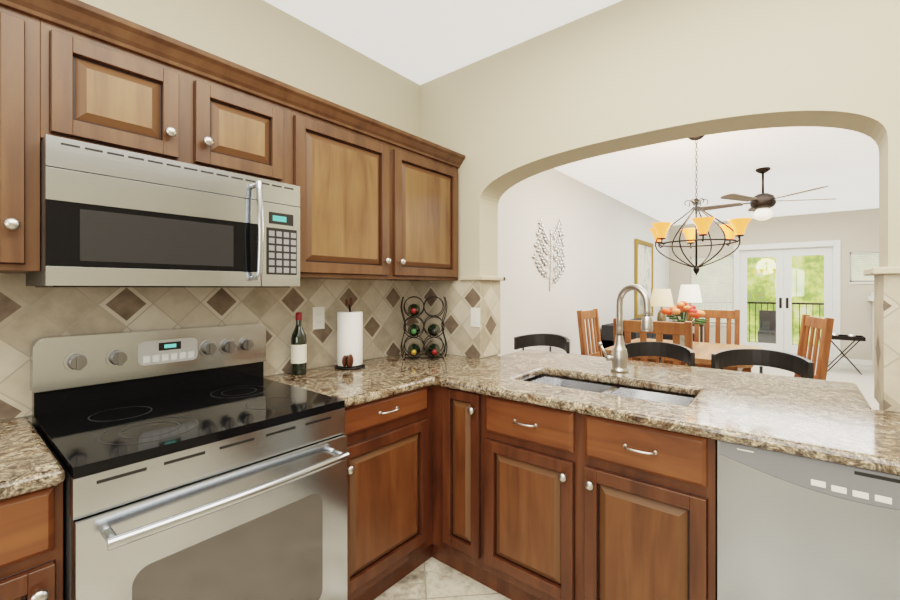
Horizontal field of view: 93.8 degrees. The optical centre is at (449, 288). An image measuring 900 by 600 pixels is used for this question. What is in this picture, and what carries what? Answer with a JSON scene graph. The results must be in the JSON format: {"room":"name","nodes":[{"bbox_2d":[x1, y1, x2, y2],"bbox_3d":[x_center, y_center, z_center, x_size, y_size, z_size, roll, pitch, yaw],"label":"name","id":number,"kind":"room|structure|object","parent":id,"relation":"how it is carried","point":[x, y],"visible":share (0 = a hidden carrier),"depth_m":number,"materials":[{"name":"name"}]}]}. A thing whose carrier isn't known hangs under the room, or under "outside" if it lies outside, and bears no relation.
{"room":"kitchen","nodes":[
{"label":"kitchen","id":0,"kind":"room"},
{"bbox_2d":[0,0,419,423],"bbox_3d":[-1.561,-0.017,1.319,0.180,2.700,4.070,0,0,39],"label":"wall","id":1,"kind":"structure","parent":0,"point":[266,38],"depth_m":2.08,"materials":[{"name":"beige paint"}]},
{"bbox_2d":[0,0,47,273],"bbox_3d":[-1.414,-0.430,1.078,0.348,0.766,0.493,0,0,39],"label":"upper cabinet","id":2,"kind":"object","parent":1,"relation":"attached to","point":[23,23],"depth_m":1.13,"materials":[{"name":"brown wood"}]},
{"bbox_2d":[48,0,299,185],"bbox_3d":[-1.019,-0.617,1.561,0.348,0.394,0.754,0,0,39],"label":"upper cabinet","id":3,"kind":"object","parent":1,"relation":"attached to","point":[116,82],"depth_m":1.38,"materials":[{"name":"brown wood"}]},
{"bbox_2d":[26,134,299,286],"bbox_3d":[-0.976,-0.207,1.525,0.458,0.409,0.749,0,0,39],"label":"over-the-range microwave","id":4,"kind":"object","parent":3,"relation":"attached to","point":[111,217],"visible":1,"depth_m":1.32,"materials":[{"name":"grey metal"}]},
{"bbox_2d":[0,273,419,419],"bbox_3d":[-1.169,0.175,1.645,0.011,0.484,3.070,0,0,39],"label":"tile backsplash","id":5,"kind":"structure","parent":1,"relation":"attached to","point":[29,315],"depth_m":1.78,"materials":[{"name":"beige tile"}]},
{"bbox_2d":[313,307,324,329],"bbox_3d":[-0.690,0.157,2.215,0.006,0.116,0.070,0,0,39],"label":"outlet","id":6,"kind":"object","parent":5,"relation":"attached to","point":[318,317],"visible":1,"depth_m":2.21,"materials":[{"name":"white plastic"}]},
{"bbox_2d":[299,89,463,280],"bbox_3d":[-0.424,-0.430,2.288,0.348,0.766,1.126,0,0,39],"label":"upper cabinet","id":7,"kind":"object","parent":1,"relation":"attached to","point":[378,200],"depth_m":2.07,"materials":[{"name":"brown wood"}]},
{"bbox_2d":[264,0,878,225],"bbox_3d":[2.562,-1.417,3.197,4.580,0.100,12.600,0,0,39],"label":"ceiling","id":8,"kind":"structure","parent":0,"point":[419,42],"depth_m":4.04,"materials":[{"name":"white paint"}]},
{"bbox_2d":[649,135,751,275],"bbox_3d":[2.206,-0.737,3.773,0.829,1.259,0.816,0,0,39],"label":"chandelier","id":9,"kind":"object","parent":8,"relation":"hanging from","point":[735,227],"visible":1,"depth_m":3.72,"materials":[{"name":"black metal"}]},
{"bbox_2d":[697,167,830,220],"bbox_3d":[3.568,-1.071,4.859,1.340,0.591,1.350,0,0,39],"label":"ceiling fan","id":10,"kind":"object","parent":8,"relation":"hanging from","point":[762,204],"visible":1,"depth_m":4.75,"materials":[{"name":"brown metal"}]},
{"bbox_2d":[498,168,668,355],"bbox_3d":[2.220,-0.017,6.237,0.200,2.700,8.330,0,0,39],"label":"wall","id":11,"kind":"structure","parent":0,"point":[602,231],"depth_m":5.06,"materials":[{"name":"white paint"}]},
{"bbox_2d":[533,219,565,290],"bbox_3d":[1.129,-0.391,4.724,0.014,0.851,0.826,0,0,39],"label":"art","id":12,"kind":"object","parent":11,"relation":"attached to","point":[546,248],"visible":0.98,"depth_m":4.74,"materials":[{"name":"silver metal"}]},
{"bbox_2d":[634,239,652,318],"bbox_3d":[3.527,-0.157,7.641,0.040,1.380,1.100,0,0,39],"label":"framed painting","id":13,"kind":"object","parent":11,"relation":"attached to","point":[643,264],"visible":0.77,"depth_m":7.54,"materials":[{"name":"fabric"}]},
{"bbox_2d":[374,360,878,599],"bbox_3d":[2.562,1.383,3.197,4.580,0.100,12.600,0,0,39],"label":"floor","id":14,"kind":"structure","parent":0,"point":[431,578],"depth_m":1.93,"materials":[{"name":"tile"}]},
{"bbox_2d":[0,489,62,599],"bbox_3d":[-1.362,0.895,0.918,0.606,0.876,0.692,0,0,39],"label":"base cabinet","id":15,"kind":"object","parent":14,"relation":"on","point":[31,528],"depth_m":0.95,"materials":[{"name":"brown wood"}]},
{"bbox_2d":[0,418,64,504],"bbox_3d":[-1.514,0.464,0.716,0.630,0.093,1.196,0,0,39],"label":"countertop","id":16,"kind":"structure","parent":15,"relation":"on","point":[28,467],"depth_m":1.00,"materials":[{"name":"beige stone"}]},
{"bbox_2d":[30,323,349,599],"bbox_3d":[-0.841,0.747,1.434,0.759,1.172,0.762,0,0,39],"label":"range","id":17,"kind":"object","parent":14,"relation":"on","point":[203,463],"visible":1,"depth_m":1.31,"materials":[{"name":"grey metal"}]},
{"bbox_2d":[343,413,431,599],"bbox_3d":[-0.480,0.895,1.995,0.606,0.876,0.559,0,0,39],"label":"base cabinet","id":18,"kind":"object","parent":14,"relation":"on","point":[389,470],"depth_m":1.78,"materials":[{"name":"brown wood"}]},
{"bbox_2d":[448,445,495,590],"bbox_3d":[0.251,0.895,2.095,0.285,0.876,0.562,0,0,39],"label":"base cabinet","id":19,"kind":"object","parent":14,"relation":"on","point":[471,476],"depth_m":1.88,"materials":[{"name":"brown wood"}]},
{"bbox_2d":[514,333,569,353],"bbox_3d":[0.650,0.846,3.136,0.458,0.977,0.451,0,0,39],"label":"bar stool","id":20,"kind":"object","parent":14,"relation":"on","point":[545,339],"visible":0.35,"depth_m":3.31,"materials":[{"name":"black leather"}]},
{"bbox_2d":[577,309,602,356],"bbox_3d":[1.712,0.784,4.475,0.555,1.098,0.500,0,0,39],"label":"dining chair","id":21,"kind":"object","parent":14,"relation":"on","point":[587,315],"visible":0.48,"depth_m":4.59,"materials":[{"name":"brown wood"}]},
{"bbox_2d":[496,461,716,599],"bbox_3d":[0.626,0.895,1.788,0.922,0.876,0.562,0,0,39],"label":"base cabinet","id":22,"kind":"object","parent":14,"relation":"on","point":[527,474],"depth_m":1.52,"materials":[{"name":"brown wood"}]},
{"bbox_2d":[263,349,899,524],"bbox_3d":[0.891,0.437,1.557,3.288,0.040,1.616,0,0,39],"label":"countertop","id":23,"kind":"structure","parent":22,"relation":"on","point":[646,450],"depth_m":1.61,"materials":[{"name":"beige stone"}]},
{"bbox_2d":[291,312,306,374],"bbox_3d":[-0.737,0.268,2.053,0.074,0.299,0.074,0,0,39],"label":"wine bottle","id":24,"kind":"object","parent":23,"relation":"on","point":[298,352],"visible":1,"depth_m":2.03,"materials":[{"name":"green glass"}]},
{"bbox_2d":[334,297,364,369],"bbox_3d":[-0.529,0.232,2.224,0.160,0.370,0.162,0,0,39],"label":"paper towel holder","id":25,"kind":"object","parent":23,"relation":"on","point":[349,339],"visible":1,"depth_m":2.17,"materials":[{"name":"white paper"}]},
{"bbox_2d":[400,296,446,359],"bbox_3d":[-0.154,0.233,2.488,0.274,0.368,0.198,0,0,-4],"label":"wine rack","id":26,"kind":"object","parent":23,"relation":"on","point":[433,348],"visible":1,"depth_m":2.46,"materials":[{"name":"black metal"}]},
{"bbox_2d":[528,373,687,400],"bbox_3d":[0.667,0.542,1.860,0.750,0.193,0.360,0,0,39],"label":"sink","id":27,"kind":"object","parent":23,"relation":"in","point":[556,378],"depth_m":1.97,"materials":[{"name":"silver metal"}]},
{"bbox_2d":[598,284,652,372],"bbox_3d":[0.869,0.198,2.072,0.263,0.438,0.142,0,0,39],"label":"gooseneck faucet","id":28,"kind":"object","parent":23,"relation":"on","point":[618,357],"visible":1,"depth_m":2.09,"materials":[{"name":"silver metal"}]},
{"bbox_2d":[602,318,693,356],"bbox_3d":[3.034,0.923,6.268,0.940,0.820,1.750,0,0,39],"label":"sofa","id":29,"kind":"object","parent":14,"relation":"on","point":[607,336],"visible":0.02,"depth_m":5.86,"materials":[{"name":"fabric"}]},
{"bbox_2d":[613,318,692,365],"bbox_3d":[1.661,0.784,3.344,0.540,1.098,0.555,0,0,39],"label":"dining chair","id":30,"kind":"object","parent":14,"relation":"on","point":[676,330],"visible":0.12,"depth_m":3.10,"materials":[{"name":"brown wood"}]},
{"bbox_2d":[625,341,694,366],"bbox_3d":[1.262,0.846,2.635,0.458,0.977,0.451,0,0,39],"label":"bar stool","id":31,"kind":"object","parent":14,"relation":"on","point":[684,354],"visible":0.29,"depth_m":2.79,"materials":[{"name":"black leather"}]},
{"bbox_2d":[605,338,760,371],"bbox_3d":[2.240,0.953,4.043,1.150,0.760,1.200,0,0,39],"label":"dining table","id":32,"kind":"object","parent":14,"relation":"on","point":[703,351],"visible":0.12,"depth_m":3.86,"materials":[{"name":"brown wood"}]},
{"bbox_2d":[661,301,707,345],"bbox_3d":[2.213,0.347,4.035,0.440,0.451,0.373,0,0,39],"label":"flower vase","id":33,"kind":"object","parent":32,"relation":"on","point":[682,309],"visible":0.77,"depth_m":3.99,"materials":[{"name":"clear glass"}]},
{"bbox_2d":[678,285,704,341],"bbox_3d":[4.640,0.633,8.152,0.520,1.400,0.520,0,0,39],"label":"table lamp","id":34,"kind":"object","parent":14,"relation":"on","point":[689,294],"visible":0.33,"depth_m":8.00,"materials":[{"name":"white fabric"}]},
{"bbox_2d":[687,310,739,344],"bbox_3d":[2.789,0.784,4.533,0.500,1.098,0.555,0,0,39],"label":"dining chair","id":35,"kind":"object","parent":14,"relation":"on","point":[729,316],"visible":0.19,"depth_m":4.66,"materials":[{"name":"brown wood"}]},
{"bbox_2d":[711,349,813,378],"bbox_3d":[1.686,0.846,2.301,0.458,0.977,0.451,0,0,39],"label":"bar stool","id":36,"kind":"object","parent":14,"relation":"on","point":[803,367],"visible":0.4,"depth_m":2.45,"materials":[{"name":"black leather"}]},
{"bbox_2d":[717,440,899,599],"bbox_3d":[1.215,0.896,1.300,0.598,0.873,0.564,0,0,39],"label":"dishwasher","id":37,"kind":"object","parent":14,"relation":"on","point":[792,527],"visible":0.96,"depth_m":1.15,"materials":[{"name":"grey metal"}]},
{"bbox_2d":[794,314,833,379],"bbox_3d":[2.859,0.784,3.648,0.555,1.098,0.500,0,0,22],"label":"dining chair","id":38,"kind":"object","parent":14,"relation":"on","point":[825,325],"visible":0.35,"depth_m":3.49,"materials":[{"name":"brown wood"}]},
{"bbox_2d":[827,333,865,374],"bbox_3d":[6.288,1.035,6.738,0.480,0.604,0.400,0,0,39],"label":"tray table","id":39,"kind":"object","parent":14,"relation":"on","point":[850,337],"visible":0.81,"depth_m":6.64,"materials":[{"name":"black metal"}]},
{"bbox_2d":[867,292,873,366],"bbox_3d":[7.319,0.623,6.563,1.078,1.420,0.936,0,0,39],"label":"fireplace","id":40,"kind":"object","parent":14,"relation":"on","point":[870,298],"visible":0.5,"depth_m":7.11,"materials":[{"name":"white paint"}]},
{"bbox_2d":[420,0,899,412],"bbox_3d":[1.339,-0.017,1.704,4.180,2.700,0.200,0,0,39],"label":"wall","id":41,"kind":"structure","parent":0,"point":[622,75],"depth_m":1.90,"materials":[{"name":"beige paint"}]},
{"bbox_2d":[420,280,483,357],"bbox_3d":[0.001,0.185,2.663,0.471,0.465,0.012,0,0,39],"label":"tile backsplash","id":42,"kind":"structure","parent":41,"relation":"attached to","point":[462,339],"depth_m":2.62,"materials":[{"name":"beige tile"}]},
{"bbox_2d":[471,308,479,326],"bbox_3d":[0.152,0.175,2.526,0.070,0.115,0.007,0,0,39],"label":"light switch","id":43,"kind":"object","parent":42,"relation":"attached to","point":[475,317],"visible":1,"depth_m":2.52,"materials":[{"name":"white plastic"}]},
{"bbox_2d":[484,280,499,356],"bbox_3d":[0.054,0.185,2.894,0.681,0.465,0.012,0,0,39],"label":"tile backsplash","id":44,"kind":"structure","parent":41,"relation":"attached to","point":[491,288],"depth_m":2.60,"materials":[{"name":"beige tile"}]},
{"bbox_2d":[460,267,899,280],"bbox_3d":[0.953,-0.060,2.020,3.179,0.024,0.260,0,0,39],"label":"trim","id":45,"kind":"structure","parent":41,"relation":"attached to","point":[874,271],"depth_m":1.53,"materials":[{"name":"beige stone"}]},
{"bbox_2d":[874,276,875,398],"bbox_3d":[1.936,0.185,1.352,0.812,0.465,0.012,0,0,39],"label":"tile backsplash","id":46,"kind":"structure","parent":41,"relation":"attached to","point":[874,276],"depth_m":1.59,"materials":[{"name":"beige tile"}]},
{"bbox_2d":[876,274,899,411],"bbox_3d":[1.802,0.185,1.188,0.812,0.465,0.012,0,0,39],"label":"tile backsplash","id":47,"kind":"structure","parent":41,"relation":"attached to","point":[887,285],"depth_m":1.43,"materials":[{"name":"beige tile"}]},
{"bbox_2d":[650,289,673,321],"bbox_3d":[3.678,0.673,7.324,0.520,1.320,0.520,0,0,39],"label":"table lamp","id":48,"kind":"object","parent":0,"point":[661,298],"visible":0.46,"depth_m":7.20,"materials":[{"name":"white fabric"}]},
{"bbox_2d":[669,208,878,359],"bbox_3d":[6.473,-0.017,7.976,4.180,2.700,0.150,0,0,39],"label":"wall","id":49,"kind":"structure","parent":0,"point":[855,230],"depth_m":7.61,"materials":[{"name":"beige paint"}]},
{"bbox_2d":[691,255,733,309],"bbox_3d":[5.450,-0.109,8.762,0.746,1.117,0.040,0,0,39],"label":"window blinds","id":50,"kind":"object","parent":49,"relation":"attached to","point":[722,279],"depth_m":8.72,"materials":[{"name":"white"}]},
{"bbox_2d":[694,302,823,345],"bbox_3d":[7.085,0.883,8.580,4.000,1.140,1.540,0,0,39],"label":"balcony","id":51,"kind":"object","parent":49,"relation":"attached to","point":[764,337],"depth_m":9.07,"materials":[{"name":"black metal"}]},
{"bbox_2d":[690,240,878,365],"bbox_3d":[3.962,0.238,4.907,4.180,2.190,8.080,0,0,39],"label":"door frame","id":52,"kind":"structure","parent":49,"relation":"attached to","point":[784,253],"depth_m":8.00,"materials":[{"name":"white wood"}]},
{"bbox_2d":[851,251,878,280],"bbox_3d":[7.208,-0.384,7.323,0.335,0.505,0.040,0,0,39],"label":"window blinds","id":53,"kind":"object","parent":49,"relation":"attached to","point":[869,260],"depth_m":7.33,"materials":[{"name":"white"}]},
{"label":"outside","id":54,"kind":"structure","parent":0,"visible":0},
{"bbox_2d":[693,254,878,345],"bbox_3d":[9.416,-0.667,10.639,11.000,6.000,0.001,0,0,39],"label":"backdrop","id":55,"kind":"structure","parent":54,"point":[800,289],"depth_m":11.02,"materials":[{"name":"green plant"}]}
]}

